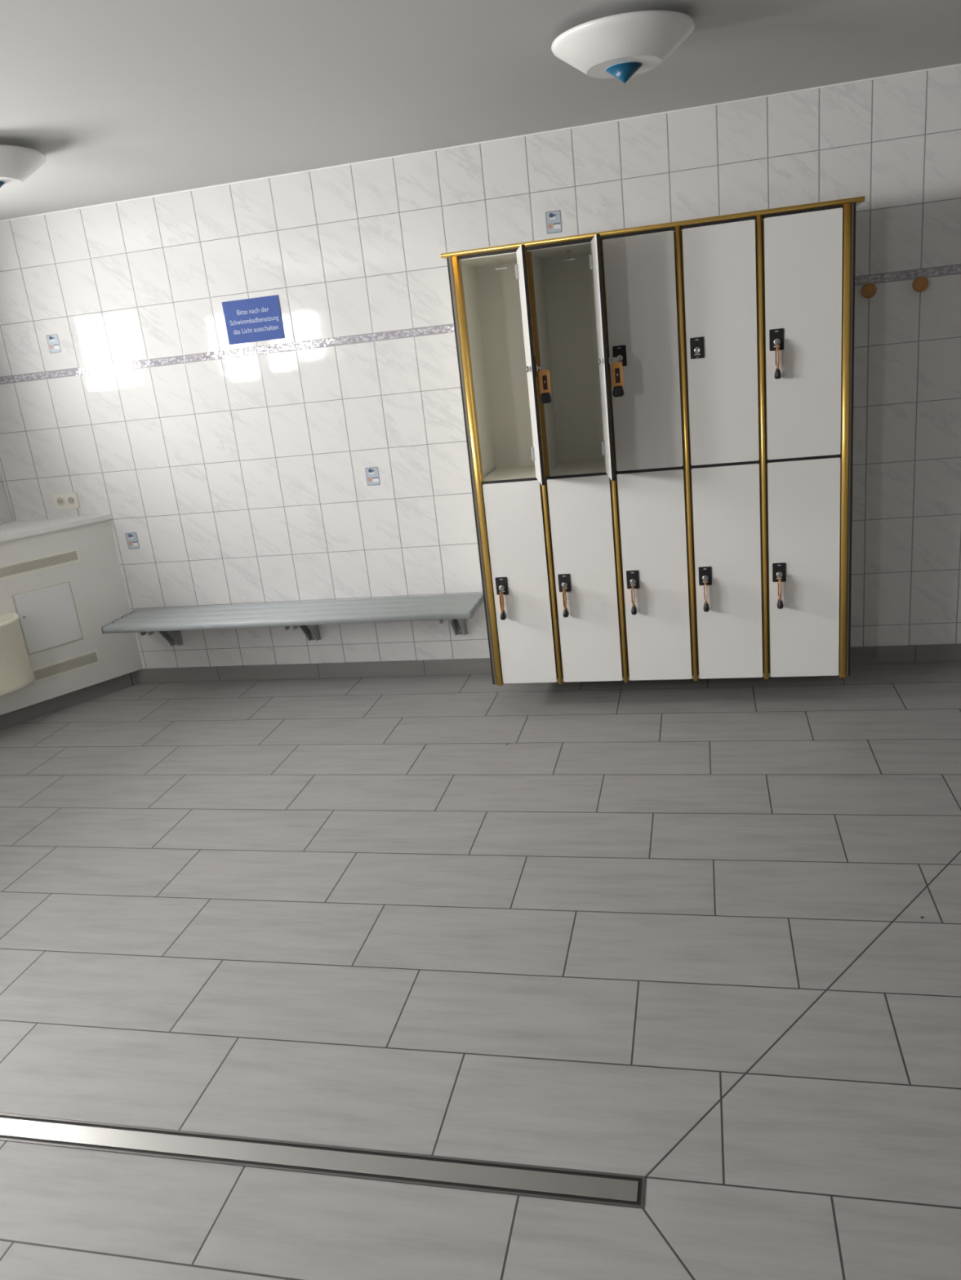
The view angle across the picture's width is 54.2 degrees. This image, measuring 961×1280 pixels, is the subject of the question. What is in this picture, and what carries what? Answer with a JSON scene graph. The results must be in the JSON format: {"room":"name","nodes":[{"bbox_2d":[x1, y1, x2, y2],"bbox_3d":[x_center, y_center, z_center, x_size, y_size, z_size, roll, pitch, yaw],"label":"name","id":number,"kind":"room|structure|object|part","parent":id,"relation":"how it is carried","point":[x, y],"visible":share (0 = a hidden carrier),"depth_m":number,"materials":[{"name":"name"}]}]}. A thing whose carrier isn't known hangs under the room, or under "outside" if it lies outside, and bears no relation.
{"room":"changing room","nodes":[
{"label":"changing room","id":0,"kind":"room"},
{"bbox_2d":[0,471,13,524],"bbox_3d":[-3.578,0.427,1.205,0.120,2.464,8.500,-2,18,14],"label":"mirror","id":1,"kind":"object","parent":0,"point":[6,517],"depth_m":5.14,"materials":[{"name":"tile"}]},
{"bbox_2d":[0,671,138,729],"bbox_3d":[-2.318,0.355,4.992,0.558,0.084,0.890,-2,18,14],"label":"baseboard","id":2,"kind":"structure","parent":1,"relation":"attached to","point":[70,699],"depth_m":5.07,"materials":[{"name":"grey tile"}]},
{"bbox_2d":[0,514,142,715],"bbox_3d":[-2.348,-0.094,4.806,0.616,0.886,0.985,-2,18,14],"label":"radiator cover","id":3,"kind":"object","parent":1,"relation":"attached to","point":[62,577],"visible":0.99,"depth_m":4.97,"materials":[{"name":"laminate"}]},
{"bbox_2d":[0,612,33,696],"bbox_3d":[-2.427,0.095,4.627,0.204,0.348,0.410,11,24,43],"label":"waste bin","id":4,"kind":"object","parent":3,"relation":"attached to","point":[15,671],"visible":1,"depth_m":4.64,"materials":[{"name":"beige plastic"}]},
{"bbox_2d":[0,548,80,580],"bbox_3d":[-2.339,-0.365,4.777,0.003,0.071,0.609,11,24,43],"label":"vent grille","id":5,"kind":"object","parent":3,"relation":"attached to","point":[37,564],"depth_m":4.84,"materials":[{"name":"beige metal"}]},
{"bbox_3d":[-2.393,-0.501,4.678,0.616,0.028,0.985,-2,18,14],"label":"sill","id":6,"kind":"part","parent":3,"relation":"part of","materials":[{"name":"stone"}]},
{"bbox_2d":[31,649,100,683],"bbox_3d":[-2.211,0.140,5.011,0.003,0.077,0.363,11,24,43],"label":"vent grille","id":7,"kind":"object","parent":3,"relation":"attached to","point":[56,668],"depth_m":5.01,"materials":[{"name":"beige metal"}]},
{"bbox_2d":[0,661,960,1279],"bbox_3d":[-0.048,1.524,0.766,7.170,0.100,8.700,-2,18,14],"label":"floor","id":8,"kind":"structure","parent":0,"point":[673,934],"depth_m":2.56,"materials":[{"name":"tile"}]},
{"bbox_2d":[0,1113,644,1208],"bbox_3d":[-0.763,1.128,2.112,2.236,0.002,0.072,-2,18,14],"label":"floor drain","id":9,"kind":"object","parent":8,"relation":"on","point":[518,1180],"visible":1,"depth_m":2.00,"materials":[{"name":"metal"}]},
{"bbox_2d":[0,65,960,668],"bbox_3d":[0.730,-1.040,4.365,7.170,2.464,0.100,-2,18,14],"label":"wall","id":10,"kind":"structure","parent":0,"point":[237,472],"depth_m":4.51,"materials":[{"name":"tile"}]},
{"bbox_2d":[45,333,61,353],"bbox_3d":[-2.191,-1.521,4.818,0.068,0.090,0.002,-2,18,14],"label":"sticker","id":11,"kind":"object","parent":10,"relation":"attached to","point":[53,342],"visible":1,"depth_m":4.82,"materials":[{"name":"grey paper"}]},
{"bbox_2d":[53,492,79,509],"bbox_3d":[-2.244,-0.753,5.085,0.142,0.082,0.011,-2,18,14],"label":"double socket","id":12,"kind":"object","parent":10,"relation":"attached to","point":[64,500],"visible":1,"depth_m":5.08,"materials":[{"name":"beige plastic"}]},
{"bbox_2d":[124,532,139,549],"bbox_3d":[-1.883,-0.536,5.081,0.068,0.090,0.002,-2,18,14],"label":"sticker","id":13,"kind":"object","parent":10,"relation":"attached to","point":[131,538],"visible":1,"depth_m":5.08,"materials":[{"name":"grey paper"}]},
{"bbox_2d":[222,294,284,344],"bbox_3d":[-1.103,-1.553,4.556,0.296,0.198,0.005,-2,18,14],"label":"notice sign","id":14,"kind":"object","parent":10,"relation":"attached to","point":[259,318],"visible":1,"depth_m":4.55,"materials":[{"name":"blue plastic"}]},
{"bbox_2d":[101,592,484,645],"bbox_3d":[-0.956,-0.051,4.837,1.979,0.224,0.364,-2,18,14],"label":"bench","id":15,"kind":"object","parent":10,"relation":"attached to","point":[455,608],"visible":0.99,"depth_m":4.75,"materials":[{"name":"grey plastic"}]},
{"bbox_2d":[364,466,380,485],"bbox_3d":[-0.537,-0.816,4.678,0.068,0.090,0.002,-2,18,14],"label":"sticker","id":16,"kind":"object","parent":10,"relation":"attached to","point":[372,473],"visible":1,"depth_m":4.68,"materials":[{"name":"grey paper"}]},
{"bbox_2d":[0,63,960,222],"bbox_3d":[0.614,-2.191,3.945,6.920,0.006,0.006,-2,18,14],"label":"trim","id":17,"kind":"structure","parent":10,"relation":"attached to","point":[956,64],"depth_m":4.06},
{"bbox_2d":[136,644,960,683],"bbox_3d":[0.868,0.105,4.662,6.920,0.084,0.010,-2,18,14],"label":"baseboard","id":18,"kind":"structure","parent":10,"relation":"attached to","point":[935,652],"depth_m":4.99,"materials":[{"name":"grey tile"}]},
{"bbox_2d":[545,209,561,234],"bbox_3d":[0.322,-1.841,4.133,0.068,0.090,0.002,-2,18,14],"label":"sticker","id":19,"kind":"object","parent":10,"relation":"attached to","point":[553,221],"visible":1,"depth_m":4.13,"materials":[{"name":"grey paper"}]},
{"bbox_2d":[440,195,865,685],"bbox_3d":[0.743,-0.741,3.993,1.600,1.866,0.772,-2,18,14],"label":"lockers","id":20,"kind":"object","parent":10,"relation":"attached to","point":[715,467],"visible":0.95,"depth_m":3.89,"materials":[{"name":"beige laminate"}]},
{"bbox_3d":[-0.004,-0.674,4.074,0.029,1.848,0.050,-2,18,14],"label":"gold corner post","id":21,"kind":"part","parent":20,"relation":"part of","materials":[{"name":"metal"}]},
{"bbox_3d":[0.027,-0.752,4.306,0.016,1.844,0.490,-2,18,14],"label":"panel","id":22,"kind":"part","parent":20,"relation":"part of","materials":[{"name":"beige laminate"}]},
{"bbox_3d":[0.095,-0.240,4.175,0.053,0.080,0.005,-2,18,14],"label":"lock plate","id":23,"kind":"part","parent":20,"relation":"part of","materials":[{"name":"black plastic"}]},
{"bbox_2d":[498,586,506,620],"bbox_3d":[0.095,-0.163,4.165,0.025,0.147,0.045,-2,18,14],"label":"key","id":24,"kind":"object","parent":20,"relation":"hanging from","point":[503,615],"visible":1,"depth_m":4.16,"materials":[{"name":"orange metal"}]},
{"bbox_2d":[481,464,537,484],"bbox_3d":[0.170,-0.751,4.229,0.276,0.009,0.440,-2,18,14],"label":"shelf","id":25,"kind":"object","parent":20,"relation":"attached to","point":[495,473],"depth_m":4.18,"materials":[{"name":"beige laminate"}]},
{"bbox_3d":[0.179,-0.242,4.164,0.249,0.920,0.013,-2,18,14],"label":"door","id":26,"kind":"part","parent":20,"relation":"part of","materials":[{"name":"white laminate"}]},
{"bbox_3d":[0.200,-1.080,3.737,0.013,0.898,0.249,-6,17,0],"label":"door","id":27,"kind":"part","parent":20,"relation":"part of","materials":[{"name":"white laminate"}]},
{"bbox_3d":[0.809,-0.836,4.298,1.514,1.844,0.012,-2,18,14],"label":"panel","id":28,"kind":"part","parent":20,"relation":"part of","materials":[{"name":"beige laminate"}]},
{"bbox_2d":[537,364,551,403],"bbox_3d":[0.252,-1.002,3.675,0.045,0.147,0.025,-6,17,0],"label":"key","id":29,"kind":"object","parent":20,"relation":"hanging from","point":[544,374],"visible":1,"depth_m":3.67,"materials":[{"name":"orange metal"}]},
{"bbox_3d":[0.368,-0.250,4.109,0.053,0.080,0.005,-2,18,14],"label":"lock plate","id":30,"kind":"part","parent":20,"relation":"part of","materials":[{"name":"black plastic"}]},
{"bbox_2d":[562,583,568,617],"bbox_3d":[0.368,-0.173,4.099,0.025,0.147,0.045,-2,18,14],"label":"key","id":31,"kind":"object","parent":20,"relation":"hanging from","point":[566,613],"visible":1,"depth_m":4.09,"materials":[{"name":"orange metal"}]},
{"bbox_2d":[545,458,606,479],"bbox_3d":[0.457,-0.761,4.160,0.278,0.009,0.440,-2,18,14],"label":"shelf","id":32,"kind":"object","parent":20,"relation":"attached to","point":[562,468],"depth_m":4.10,"materials":[{"name":"beige laminate"}]},
{"bbox_3d":[0.459,-0.252,4.097,0.264,0.920,0.013,-2,18,14],"label":"door","id":33,"kind":"part","parent":20,"relation":"part of","materials":[{"name":"white laminate"}]},
{"bbox_3d":[0.478,-1.087,3.661,0.013,0.898,0.264,-5,17,4],"label":"door","id":34,"kind":"part","parent":20,"relation":"part of","materials":[{"name":"white laminate"}]},
{"bbox_2d":[610,356,623,397],"bbox_3d":[0.523,-1.006,3.589,0.045,0.147,0.025,-5,17,4],"label":"key","id":35,"kind":"object","parent":20,"relation":"hanging from","point":[616,366],"visible":1,"depth_m":3.58,"materials":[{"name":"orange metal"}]},
{"bbox_3d":[0.558,-1.139,3.764,0.053,0.080,0.005,-2,18,14],"label":"lock plate","id":36,"kind":"part","parent":20,"relation":"part of","materials":[{"name":"black plastic"}]},
{"bbox_3d":[0.656,-0.260,4.039,0.053,0.080,0.005,-2,18,14],"label":"lock plate","id":37,"kind":"part","parent":20,"relation":"part of","materials":[{"name":"black plastic"}]},
{"bbox_2d":[631,580,636,614],"bbox_3d":[0.656,-0.183,4.029,0.025,0.147,0.045,-2,18,14],"label":"key","id":38,"kind":"object","parent":20,"relation":"hanging from","point":[633,611],"visible":1,"depth_m":4.03,"materials":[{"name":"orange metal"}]},
{"bbox_3d":[0.653,-1.136,3.753,0.271,0.898,0.013,-2,18,14],"label":"door","id":39,"kind":"part","parent":20,"relation":"part of","materials":[{"name":"white laminate"}]},
{"bbox_2d":[615,466,684,474],"bbox_3d":[0.747,-0.772,4.090,0.285,0.009,0.440,-2,18,14],"label":"shelf","id":40,"kind":"object","parent":20,"relation":"attached to","point":[620,469],"depth_m":3.88,"materials":[{"name":"black laminate"}]},
{"bbox_3d":[0.666,-1.635,3.821,1.514,0.016,0.430,-2,18,14],"label":"panel","id":41,"kind":"part","parent":20,"relation":"part of","materials":[{"name":"beige laminate"}]},
{"bbox_3d":[0.621,-1.581,3.610,1.600,0.018,0.046,-2,18,14],"label":"rail","id":42,"kind":"part","parent":20,"relation":"part of","materials":[{"name":"gold metal"}]},
{"bbox_3d":[0.750,-0.262,4.026,0.271,0.920,0.013,-2,18,14],"label":"door","id":43,"kind":"part","parent":20,"relation":"part of","materials":[{"name":"white laminate"}]},
{"bbox_3d":[0.859,0.100,4.365,1.514,0.016,0.430,-2,18,14],"label":"panel","id":44,"kind":"part","parent":20,"relation":"part of","materials":[{"name":"beige laminate"}]},
{"bbox_3d":[0.853,-1.149,3.693,0.053,0.080,0.005,-2,18,14],"label":"lock plate","id":45,"kind":"part","parent":20,"relation":"part of","materials":[{"name":"black plastic"}]},
{"bbox_3d":[0.950,-0.270,3.968,0.053,0.080,0.005,-2,18,14],"label":"lock plate","id":46,"kind":"part","parent":20,"relation":"part of","materials":[{"name":"black plastic"}]},
{"bbox_2d":[702,577,709,612],"bbox_3d":[0.950,-0.193,3.958,0.025,0.147,0.045,-2,18,14],"label":"key","id":47,"kind":"object","parent":20,"relation":"hanging from","point":[706,608],"visible":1,"depth_m":3.96,"materials":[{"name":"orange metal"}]},
{"bbox_3d":[0.946,-1.146,3.682,0.267,0.898,0.013,-2,18,14],"label":"door","id":48,"kind":"part","parent":20,"relation":"part of","materials":[{"name":"white laminate"}]},
{"bbox_2d":[689,460,760,468],"bbox_3d":[1.040,-0.782,4.019,0.281,0.009,0.440,-2,18,14],"label":"shelf","id":49,"kind":"object","parent":20,"relation":"attached to","point":[695,464],"depth_m":3.81,"materials":[{"name":"black laminate"}]},
{"bbox_3d":[1.043,-0.272,3.956,0.267,0.920,0.013,-2,18,14],"label":"door","id":50,"kind":"part","parent":20,"relation":"part of","materials":[{"name":"white laminate"}]},
{"bbox_3d":[1.143,-1.159,3.623,0.053,0.080,0.005,-2,18,14],"label":"lock plate","id":51,"kind":"part","parent":20,"relation":"part of","materials":[{"name":"black plastic"}]},
{"bbox_2d":[773,338,781,378],"bbox_3d":[1.143,-1.082,3.613,0.025,0.147,0.045,-2,18,14],"label":"key","id":52,"kind":"object","parent":20,"relation":"hanging from","point":[777,375],"visible":1,"depth_m":3.61,"materials":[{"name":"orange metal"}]},
{"bbox_3d":[1.240,-0.281,3.898,0.053,0.080,0.005,-2,18,14],"label":"lock plate","id":53,"kind":"part","parent":20,"relation":"part of","materials":[{"name":"black plastic"}]},
{"bbox_2d":[777,573,783,608],"bbox_3d":[1.241,-0.203,3.888,0.025,0.147,0.045,-2,18,14],"label":"key","id":54,"kind":"object","parent":20,"relation":"hanging from","point":[780,603],"visible":1,"depth_m":3.88,"materials":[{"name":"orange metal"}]},
{"bbox_3d":[1.241,-1.156,3.611,0.277,0.898,0.013,-2,18,14],"label":"door","id":55,"kind":"part","parent":20,"relation":"part of","materials":[{"name":"white laminate"}]},
{"bbox_2d":[765,453,840,462],"bbox_3d":[1.340,-0.793,3.946,0.300,0.009,0.440,-2,18,14],"label":"shelf","id":56,"kind":"object","parent":20,"relation":"attached to","point":[780,458],"depth_m":3.74,"materials":[{"name":"black laminate"}]},
{"bbox_3d":[1.338,-0.283,3.885,0.277,0.920,0.013,-2,18,14],"label":"door","id":57,"kind":"part","parent":20,"relation":"part of","materials":[{"name":"white laminate"}]},
{"bbox_3d":[1.444,-0.725,3.724,0.028,1.848,0.050,-2,18,14],"label":"gold corner post","id":58,"kind":"part","parent":20,"relation":"part of","materials":[{"name":"metal"}]},
{"bbox_2d":[860,283,876,297],"bbox_3d":[1.623,-1.462,3.929,0.060,0.060,0.064,-2,18,14],"label":"peg","id":59,"kind":"object","parent":10,"relation":"attached to","point":[868,290],"visible":1,"depth_m":3.90,"materials":[{"name":"orange wood"}]},
{"bbox_2d":[911,276,928,292],"bbox_3d":[1.816,-1.471,3.882,0.060,0.060,0.064,-2,18,14],"label":"peg","id":60,"kind":"object","parent":10,"relation":"attached to","point":[919,284],"visible":1,"depth_m":3.86,"materials":[{"name":"orange wood"}]},
{"bbox_2d":[0,0,960,220],"bbox_3d":[-0.319,-0.918,0.002,7.170,0.120,8.700,-2,18,14],"label":"ceiling","id":61,"kind":"structure","parent":0,"point":[122,100],"depth_m":3.04,"materials":[{"name":"paint"}]},
{"bbox_2d":[0,144,46,188],"bbox_3d":[-1.752,-1.657,3.327,0.415,0.153,0.415,-2,18,14],"label":"ceiling lamp","id":62,"kind":"object","parent":61,"relation":"attached to","point":[17,163],"visible":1,"depth_m":3.27,"materials":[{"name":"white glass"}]},
{"bbox_2d":[551,9,695,83],"bbox_3d":[0.418,-1.717,2.749,0.415,0.153,0.415,-2,18,14],"label":"ceiling lamp","id":63,"kind":"object","parent":61,"relation":"attached to","point":[622,46],"visible":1,"depth_m":2.64,"materials":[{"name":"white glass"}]}
]}

